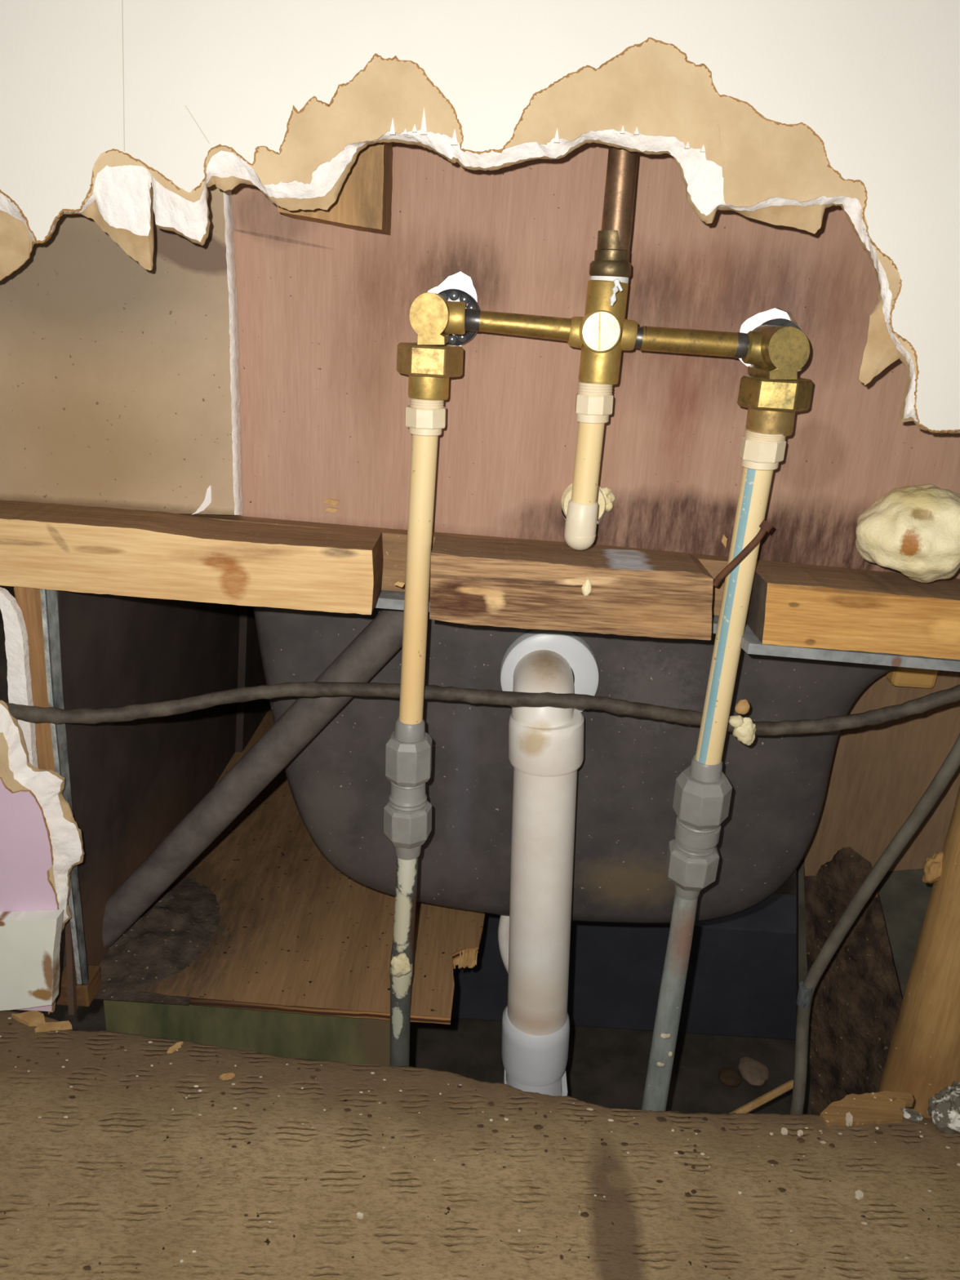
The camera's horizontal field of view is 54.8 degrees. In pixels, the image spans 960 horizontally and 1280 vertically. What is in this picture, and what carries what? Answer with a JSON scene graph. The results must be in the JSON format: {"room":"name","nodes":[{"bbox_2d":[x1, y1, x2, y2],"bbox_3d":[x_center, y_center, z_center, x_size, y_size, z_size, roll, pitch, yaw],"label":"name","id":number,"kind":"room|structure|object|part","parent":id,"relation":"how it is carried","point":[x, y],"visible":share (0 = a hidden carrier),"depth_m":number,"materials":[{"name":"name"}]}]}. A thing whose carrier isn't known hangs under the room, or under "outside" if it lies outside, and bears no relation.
{"room":"damaged room","nodes":[
{"label":"damaged room","id":0,"kind":"room"},
{"bbox_2d":[0,507,565,702],"bbox_3d":[-0.068,-0.104,1.569,1.650,0.625,0.020,4,20,0],"label":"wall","id":1,"kind":"structure","parent":0,"point":[3,661],"depth_m":1.63,"materials":[{"name":"white paint"}]},
{"bbox_2d":[57,513,959,1014],"bbox_3d":[0.003,-0.049,1.052,0.763,0.359,0.986,4,20,0],"label":"bathtub","id":2,"kind":"object","parent":1,"relation":"attached to","point":[147,802],"depth_m":0.69,"materials":[{"name":"grey metal"}]},
{"bbox_2d":[0,500,382,614],"bbox_3d":[-0.303,-0.059,0.555,0.486,0.046,0.046,4,20,0],"label":"wooden plank","id":3,"kind":"object","parent":2,"relation":"on","point":[51,546],"visible":1,"depth_m":0.53,"materials":[{"name":"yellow wood"}]},
{"bbox_2d":[497,915,509,974],"bbox_3d":[0.026,0.254,0.787,0.023,0.074,0.012,4,20,0],"label":"drain fitting","id":4,"kind":"object","parent":2,"relation":"attached to","point":[504,923],"visible":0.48,"depth_m":0.78,"materials":[{"name":"white plastic"}]},
{"bbox_2d":[499,629,599,1096],"bbox_3d":[0.042,0.215,0.707,0.079,0.454,0.065,4,20,0],"label":"drain pipe","id":5,"kind":"object","parent":2,"relation":"attached to","point":[546,743],"visible":0.83,"depth_m":0.66,"materials":[{"name":"white plastic"}]},
{"bbox_3d":[0.009,-0.045,0.584,0.749,0.048,0.012,4,20,0],"label":"backing strip","id":6,"kind":"part","parent":2,"relation":"part of","materials":[{"name":"brown wood"}]},
{"bbox_2d":[429,533,713,639],"bbox_3d":[0.054,-0.032,0.556,0.166,0.042,0.046,4,20,0],"label":"wooden plank","id":7,"kind":"object","parent":2,"relation":"on","point":[474,581],"visible":1,"depth_m":0.54,"materials":[{"name":"brown wood"}]},
{"bbox_2d":[581,578,591,596],"bbox_3d":[0.061,-0.030,0.530,0.006,0.010,0.004,4,20,0],"label":"crumb","id":8,"kind":"object","parent":7,"relation":"attached to","point":[586,588],"visible":1,"depth_m":0.53,"materials":[{"name":"beige"}]},
{"bbox_2d":[713,520,773,586],"bbox_3d":[0.148,-0.049,0.522,0.028,0.041,0.008,6,20,6],"label":"nail","id":9,"kind":"object","parent":7,"relation":"attached to","point":[765,526],"visible":1,"depth_m":0.52,"materials":[{"name":"brown metal"}]},
{"bbox_2d":[253,606,897,923],"bbox_3d":[0.089,-0.045,1.111,0.525,0.303,0.874,4,20,0],"label":"basin","id":10,"kind":"object","parent":2,"relation":"in","point":[628,773],"depth_m":0.70,"materials":[{"name":"grey plastic"}]},
{"bbox_2d":[231,142,959,578],"bbox_3d":[0.032,-0.490,0.436,1.500,1.001,0.009,4,20,0],"label":"plywood panel","id":11,"kind":"object","parent":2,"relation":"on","point":[323,309],"visible":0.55,"depth_m":0.55,"materials":[{"name":"brown wood"}]},
{"bbox_2d":[0,184,243,515],"bbox_3d":[-0.290,-0.197,0.535,0.299,0.256,0.014,4,20,0],"label":"panel","id":12,"kind":"object","parent":11,"relation":"attached to","point":[119,378],"visible":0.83,"depth_m":0.54,"materials":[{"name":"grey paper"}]},
{"bbox_2d":[324,506,337,512],"bbox_3d":[-0.093,-0.082,0.580,0.009,0.003,0.002,4,20,0],"label":"chip","id":13,"kind":"object","parent":11,"relation":"attached to","point":[329,508],"visible":1,"depth_m":0.58,"materials":[{"name":"beige wood"}]},
{"bbox_2d":[323,498,339,506],"bbox_3d":[-0.093,-0.086,0.578,0.010,0.004,0.002,4,20,0],"label":"chip","id":14,"kind":"object","parent":11,"relation":"attached to","point":[331,501],"visible":1,"depth_m":0.58,"materials":[{"name":"brown wood"}]},
{"bbox_2d":[277,142,392,235],"bbox_3d":[-0.078,-0.249,0.497,0.058,0.053,0.040,4,20,0],"label":"wood block","id":15,"kind":"object","parent":11,"relation":"attached to","point":[363,202],"visible":0.4,"depth_m":0.48,"materials":[{"name":"brown wood"}]},
{"bbox_2d":[561,483,605,521],"bbox_3d":[0.064,-0.085,0.571,0.027,0.027,0.015,4,20,0],"label":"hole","id":16,"kind":"object","parent":11,"relation":"attached to","point":[566,496],"visible":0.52,"depth_m":0.56,"materials":[{"name":"plastic"}]},
{"bbox_2d":[597,485,614,511],"bbox_3d":[0.073,-0.088,0.569,0.021,0.017,0.010,4,20,0],"label":"crumb","id":17,"kind":"object","parent":11,"relation":"attached to","point":[609,495],"visible":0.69,"depth_m":0.57,"materials":[{"name":"beige plastic"}]},
{"bbox_2d":[720,534,727,547],"bbox_3d":[0.150,-0.061,0.571,0.003,0.009,0.002,4,20,0],"label":"chip","id":18,"kind":"object","parent":11,"relation":"attached to","point":[724,540],"visible":1,"depth_m":0.57,"materials":[{"name":"brown wood"}]},
{"bbox_2d":[746,563,959,659],"bbox_3d":[0.273,-0.013,0.558,0.219,0.043,0.046,4,20,0],"label":"wooden plank","id":19,"kind":"object","parent":2,"relation":"on","point":[797,606],"visible":0.87,"depth_m":0.54,"materials":[{"name":"orange wood"}]},
{"bbox_2d":[855,484,959,582],"bbox_3d":[0.256,-0.062,0.538,0.065,0.056,0.065,-12,25,-36],"label":"lump","id":20,"kind":"object","parent":19,"relation":"on","point":[913,531],"visible":1,"depth_m":0.52,"materials":[{"name":"beige plastic"}]},
{"bbox_2d":[789,733,959,1115],"bbox_3d":[0.302,0.201,0.677,0.096,0.457,0.040,4,20,0],"label":"cable","id":21,"kind":"object","parent":2,"relation":"hanging from","point":[951,764],"visible":0.91,"depth_m":0.68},
{"bbox_2d":[795,981,813,1008],"bbox_3d":[0.252,0.275,0.719,0.011,0.018,0.011,4,20,0],"label":"clip","id":22,"kind":"object","parent":21,"relation":"attached to","point":[804,993],"visible":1,"depth_m":0.71,"materials":[{"name":"metal"}]},
{"bbox_2d":[393,581,404,587],"bbox_3d":[-0.047,-0.033,0.543,0.007,0.003,0.002,4,20,0],"label":"chip","id":23,"kind":"object","parent":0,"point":[399,584],"visible":1,"depth_m":0.54,"materials":[{"name":"brown wood"}]},
{"bbox_2d":[7,869,796,1114],"bbox_3d":[-0.100,0.388,1.151,1.650,0.020,1.300,4,20,0],"label":"ground","id":24,"kind":"structure","parent":0,"point":[606,1067],"depth_m":0.99,"materials":[{"name":"brown soil"}]},
{"bbox_2d":[103,999,390,1066],"bbox_3d":[-0.174,0.368,0.748,0.228,0.231,0.039,4,20,0],"label":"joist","id":25,"kind":"object","parent":24,"relation":"on","point":[361,1041],"visible":0.14,"depth_m":0.70,"materials":[{"name":"green wood"}]},
{"bbox_2d":[135,707,485,1024],"bbox_3d":[-0.154,0.179,0.940,0.344,0.018,0.560,4,20,0],"label":"board","id":26,"kind":"object","parent":25,"relation":"on","point":[295,933],"visible":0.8,"depth_m":0.75,"materials":[{"name":"brown wood"}]},
{"bbox_2d":[55,964,101,1006],"bbox_3d":[-0.290,0.249,0.669,0.024,0.018,0.023,4,20,0],"label":"wood block","id":27,"kind":"object","parent":26,"relation":"on","point":[86,993],"visible":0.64,"depth_m":0.66,"materials":[{"name":"brown wood"}]},
{"bbox_2d":[59,875,220,1004],"bbox_3d":[-0.275,0.223,0.741,0.132,0.021,0.160,4,20,0],"label":"heap","id":28,"kind":"object","parent":26,"relation":"on","point":[180,925],"visible":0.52,"depth_m":0.72,"materials":[{"name":"brown soil"}]},
{"bbox_2d":[389,857,417,1066],"bbox_3d":[-0.057,0.261,0.661,0.018,0.256,0.028,4,20,0],"label":"metal pipe","id":29,"kind":"object","parent":26,"relation":"attached to","point":[406,873],"visible":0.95,"depth_m":0.64,"materials":[{"name":"metal"}]},
{"bbox_2d":[383,716,431,860],"bbox_3d":[-0.046,0.097,0.605,0.032,0.100,0.032,4,20,0],"label":"coupling","id":30,"kind":"object","parent":29,"relation":"attached to","point":[407,812],"visible":1,"depth_m":0.59,"materials":[{"name":"grey plastic"}]},
{"bbox_2d":[399,397,446,724],"bbox_3d":[-0.036,-0.041,0.552,0.022,0.204,0.022,4,20,0],"label":"supply pipe","id":31,"kind":"object","parent":30,"relation":"attached to","point":[425,420],"visible":1,"depth_m":0.54,"materials":[{"name":"beige plastic"}]},
{"bbox_2d":[451,893,796,1039],"bbox_3d":[0.142,0.355,1.044,0.446,0.144,0.070,4,20,0],"label":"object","id":32,"kind":"object","parent":24,"relation":"on","point":[741,980],"visible":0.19,"depth_m":1.01,"materials":[{"name":"grey stone"}]},
{"bbox_2d":[641,893,697,1111],"bbox_3d":[0.136,0.285,0.678,0.018,0.250,0.030,12,21,22],"label":"metal pipe","id":33,"kind":"object","parent":24,"relation":"on","point":[665,1031],"visible":0.91,"depth_m":0.66,"materials":[{"name":"metal"}]},
{"bbox_2d":[665,754,732,900],"bbox_3d":[0.144,0.124,0.613,0.036,0.106,0.037,4,20,0],"label":"coupling","id":34,"kind":"object","parent":33,"relation":"attached to","point":[702,796],"visible":1,"depth_m":0.60,"materials":[{"name":"grey plastic"}]},
{"bbox_2d":[695,428,786,764],"bbox_3d":[0.152,-0.018,0.552,0.023,0.214,0.031,4,20,0],"label":"supply pipe","id":35,"kind":"object","parent":34,"relation":"attached to","point":[761,454],"visible":0.99,"depth_m":0.54,"materials":[{"name":"beige plastic"}]},
{"bbox_2d":[396,280,813,435],"bbox_3d":[0.071,-0.164,0.528,0.233,0.074,0.093,4,20,0],"label":"valve","id":36,"kind":"object","parent":35,"relation":"attached to","point":[777,348],"visible":1,"depth_m":0.50,"materials":[{"name":"gold metal"}]},
{"bbox_2d":[444,301,466,334],"bbox_3d":[-0.014,-0.175,0.502,0.012,0.017,0.017,4,20,0],"label":"socket","id":37,"kind":"object","parent":36,"relation":"attached to","point":[456,323],"depth_m":0.50,"materials":[{"name":"gold metal"}]},
{"bbox_2d":[567,316,583,348],"bbox_3d":[0.052,-0.167,0.503,0.008,0.016,0.016,4,20,0],"label":"socket","id":38,"kind":"object","parent":36,"relation":"attached to","point":[575,323],"depth_m":0.50,"materials":[{"name":"gold metal"}]},
{"bbox_2d":[564,381,613,550],"bbox_3d":[0.061,-0.098,0.527,0.020,0.096,0.021,4,20,0],"label":"stub","id":39,"kind":"object","parent":36,"relation":"attached to","point":[593,402],"visible":1,"depth_m":0.52,"materials":[{"name":"beige plastic"}]},
{"bbox_2d":[589,146,638,306],"bbox_3d":[0.071,-0.228,0.473,0.022,0.108,0.035,4,20,0],"label":"riser pipe","id":40,"kind":"object","parent":36,"relation":"attached to","point":[611,262],"visible":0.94,"depth_m":0.48,"materials":[{"name":"brown metal"}]},
{"bbox_2d":[620,319,637,351],"bbox_3d":[0.080,-0.166,0.503,0.009,0.016,0.016,4,20,0],"label":"socket","id":41,"kind":"object","parent":36,"relation":"attached to","point":[628,337],"depth_m":0.50,"materials":[{"name":"gold metal"}]},
{"bbox_2d":[741,330,767,367],"bbox_3d":[0.152,-0.158,0.504,0.016,0.023,0.023,4,20,0],"label":"socket","id":42,"kind":"object","parent":36,"relation":"attached to","point":[753,343],"depth_m":0.50,"materials":[{"name":"gold metal"}]},
{"bbox_2d":[718,1066,742,1087],"bbox_3d":[0.263,0.460,0.975,0.024,0.012,0.024,4,20,0],"label":"stone","id":43,"kind":"object","parent":24,"relation":"on","point":[729,1077],"visible":1,"depth_m":0.97,"materials":[{"name":"brown stone"}]},
{"bbox_2d":[737,1056,768,1085],"bbox_3d":[0.291,0.459,0.984,0.032,0.012,0.037,4,20,0],"label":"stone","id":44,"kind":"object","parent":24,"relation":"on","point":[754,1072],"visible":1,"depth_m":0.98,"materials":[{"name":"grey stone"}]},
{"bbox_2d":[729,1080,793,1113],"bbox_3d":[0.239,0.393,0.789,0.071,0.020,0.006,-5,22,-24],"label":"stick","id":45,"kind":"object","parent":24,"relation":"on","point":[788,1086],"visible":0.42,"depth_m":0.79,"materials":[{"name":"brown wood"}]},
{"bbox_2d":[804,846,902,1115],"bbox_3d":[0.317,0.312,0.786,0.036,0.264,0.203,0,20,-11],"label":"bank","id":46,"kind":"object","parent":24,"relation":"on","point":[856,1002],"visible":0.76,"depth_m":0.79,"materials":[{"name":"brown soil"}]},
{"bbox_2d":[0,0,959,1014],"bbox_3d":[-0.071,-0.062,0.512,1.150,0.695,0.027,4,20,0],"label":"wall","id":47,"kind":"structure","parent":0,"point":[784,113],"depth_m":0.43,"materials":[{"name":"beige paint"}]},
{"bbox_2d":[0,909,63,1010],"bbox_3d":[-0.457,0.197,0.595,0.384,0.079,0.010,4,20,0],"label":"baseboard","id":48,"kind":"structure","parent":47,"relation":"attached to","point":[30,940],"depth_m":0.59,"materials":[{"name":"white paint"}]},
{"bbox_2d":[13,586,88,984],"bbox_3d":[-0.273,0.099,0.608,0.027,0.291,0.038,4,20,0],"label":"stud","id":49,"kind":"object","parent":47,"relation":"attached to","point":[28,599],"depth_m":0.57,"materials":[{"name":"brown wood"}]},
{"bbox_3d":[-0.265,0.105,0.593,0.010,0.291,0.008,4,20,0],"label":"metal strip","id":50,"kind":"part","parent":49,"relation":"part of","materials":[{"name":"grey metal"}]},
{"bbox_2d":[0,1010,959,1279],"bbox_3d":[-0.057,0.338,0.453,1.253,0.021,0.381,4,20,0],"label":"floor","id":51,"kind":"structure","parent":0,"point":[79,1190],"depth_m":0.53,"materials":[{"name":"brown carpet"}]},
{"bbox_2d":[11,1010,45,1026],"bbox_3d":[-0.299,0.252,0.617,0.025,0.003,0.010,12,21,22],"label":"wood splinter","id":52,"kind":"object","parent":51,"relation":"on","point":[31,1018],"visible":1,"depth_m":0.61,"materials":[{"name":"beige wood"}]},
{"bbox_2d":[35,1020,71,1032],"bbox_3d":[-0.281,0.255,0.611,0.023,0.003,0.005,0,20,-11],"label":"wood splinter","id":53,"kind":"object","parent":51,"relation":"on","point":[60,1025],"visible":1,"depth_m":0.61,"materials":[{"name":"beige wood"}]},
{"bbox_2d":[167,1041,182,1053],"bbox_3d":[-0.197,0.264,0.600,0.004,0.002,0.012,19,25,36],"label":"chip","id":54,"kind":"object","parent":51,"relation":"on","point":[178,1045],"visible":1,"depth_m":0.60,"materials":[{"name":"beige wood"}]},
{"bbox_2d":[219,1072,235,1079],"bbox_3d":[-0.159,0.274,0.580,0.009,0.002,0.004,-2,20,-14],"label":"chip","id":55,"kind":"object","parent":51,"relation":"on","point":[230,1075],"visible":1,"depth_m":0.58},
{"bbox_2d":[356,1212,363,1219],"bbox_3d":[-0.065,0.309,0.497,0.004,0.002,0.002,10,21,16],"label":"chip","id":56,"kind":"object","parent":51,"relation":"on","point":[360,1215],"visible":1,"depth_m":0.50,"materials":[{"name":"white"}]},
{"bbox_2d":[0,1017,959,1270],"bbox_3d":[-0.014,0.299,0.540,0.605,0.002,0.164,4,20,0],"label":"crumbs","id":57,"kind":"object","parent":51,"relation":"on","point":[800,1140],"visible":1,"depth_m":0.56,"materials":[{"name":"paint"}]},
{"bbox_2d":[780,1127,787,1134],"bbox_3d":[0.186,0.301,0.567,0.004,0.002,0.004,4,20,0],"label":"chip","id":58,"kind":"object","parent":51,"relation":"on","point":[784,1131],"visible":1,"depth_m":0.57,"materials":[{"name":"white"}]},
{"bbox_2d":[796,1129,803,1136],"bbox_3d":[0.196,0.301,0.566,0.004,0.002,0.004,4,20,0],"label":"chip","id":59,"kind":"object","parent":51,"relation":"on","point":[800,1132],"visible":1,"depth_m":0.56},
{"bbox_2d":[844,1111,853,1126],"bbox_3d":[0.230,0.299,0.578,0.004,0.003,0.009,12,21,21],"label":"chip","id":60,"kind":"object","parent":51,"relation":"on","point":[849,1117],"visible":1,"depth_m":0.57,"materials":[{"name":"paint"}]},
{"bbox_2d":[854,1190,863,1199],"bbox_3d":[0.216,0.317,0.528,0.005,0.002,0.005,4,20,0],"label":"chip","id":61,"kind":"object","parent":51,"relation":"on","point":[859,1194],"visible":1,"depth_m":0.53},
{"bbox_2d":[819,1090,913,1126],"bbox_3d":[0.246,0.298,0.588,0.067,0.008,0.022,1,20,-8],"label":"board","id":62,"kind":"object","parent":51,"relation":"on","point":[884,1107],"visible":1,"depth_m":0.59,"materials":[{"name":"brown wood"}]},
{"bbox_2d":[900,1107,923,1122],"bbox_3d":[0.272,0.299,0.584,0.014,0.003,0.006,13,22,25],"label":"chip","id":63,"kind":"object","parent":51,"relation":"on","point":[908,1113],"visible":1,"depth_m":0.58,"materials":[{"name":"grey stone"}]},
{"bbox_2d":[927,1080,959,1134],"bbox_3d":[0.304,0.298,0.581,0.042,0.035,0.032,-5,21,-22],"label":"lump","id":64,"kind":"object","parent":51,"relation":"on","point":[944,1108],"visible":1,"depth_m":0.58,"materials":[{"name":"grey stone"}]},
{"bbox_2d":[427,271,791,366],"bbox_3d":[0.081,-0.861,1.028,1.650,1.300,0.020,4,20,0],"label":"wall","id":65,"kind":"structure","parent":0,"point":[460,280],"depth_m":1.17,"materials":[{"name":"white paint"}]},
{"bbox_2d":[796,856,933,1114],"bbox_3d":[0.385,0.271,0.833,0.285,0.594,0.092,12,21,22],"label":"wall","id":66,"kind":"structure","parent":0,"point":[904,897],"depth_m":0.82,"materials":[{"name":"grey concrete"}]},
{"bbox_2d":[804,670,959,875],"bbox_3d":[0.351,0.113,0.757,0.196,0.240,0.028,14,22,26],"label":"wall panel","id":67,"kind":"object","parent":66,"relation":"attached to","point":[879,773],"visible":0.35,"depth_m":0.76,"materials":[{"name":"brown wood"}]},
{"bbox_2d":[885,666,937,688],"bbox_3d":[0.330,0.021,0.707,0.033,0.028,0.018,4,20,0],"label":"wood block","id":68,"kind":"object","parent":67,"relation":"attached to","point":[900,676],"visible":0.5,"depth_m":0.70,"materials":[{"name":"brown wood"}]},
{"bbox_2d":[877,786,959,1118],"bbox_3d":[0.341,0.190,0.628,0.083,0.368,0.045,4,20,0],"label":"stud","id":69,"kind":"object","parent":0,"point":[923,1058],"visible":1,"depth_m":0.64,"materials":[{"name":"brown wood"}]},
{"bbox_2d":[5,681,959,735],"bbox_3d":[0.000,0.023,0.582,0.692,0.078,0.050,3,20,-3],"label":"cable","id":70,"kind":"object","parent":69,"relation":"attached to","point":[55,715],"visible":0.94,"depth_m":0.60,"materials":[{"name":"black rubber"}]},
{"bbox_2d":[728,715,755,745],"bbox_3d":[0.170,0.059,0.602,0.019,0.020,0.011,4,20,0],"label":"crumb","id":71,"kind":"object","parent":70,"relation":"attached to","point":[744,730],"visible":1,"depth_m":0.60,"materials":[{"name":"beige plastic"}]},
{"bbox_2d":[734,698,750,714],"bbox_3d":[0.170,0.043,0.599,0.009,0.011,0.006,4,20,0],"label":"chip","id":72,"kind":"object","parent":71,"relation":"on","point":[742,707],"visible":1,"depth_m":0.60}
]}

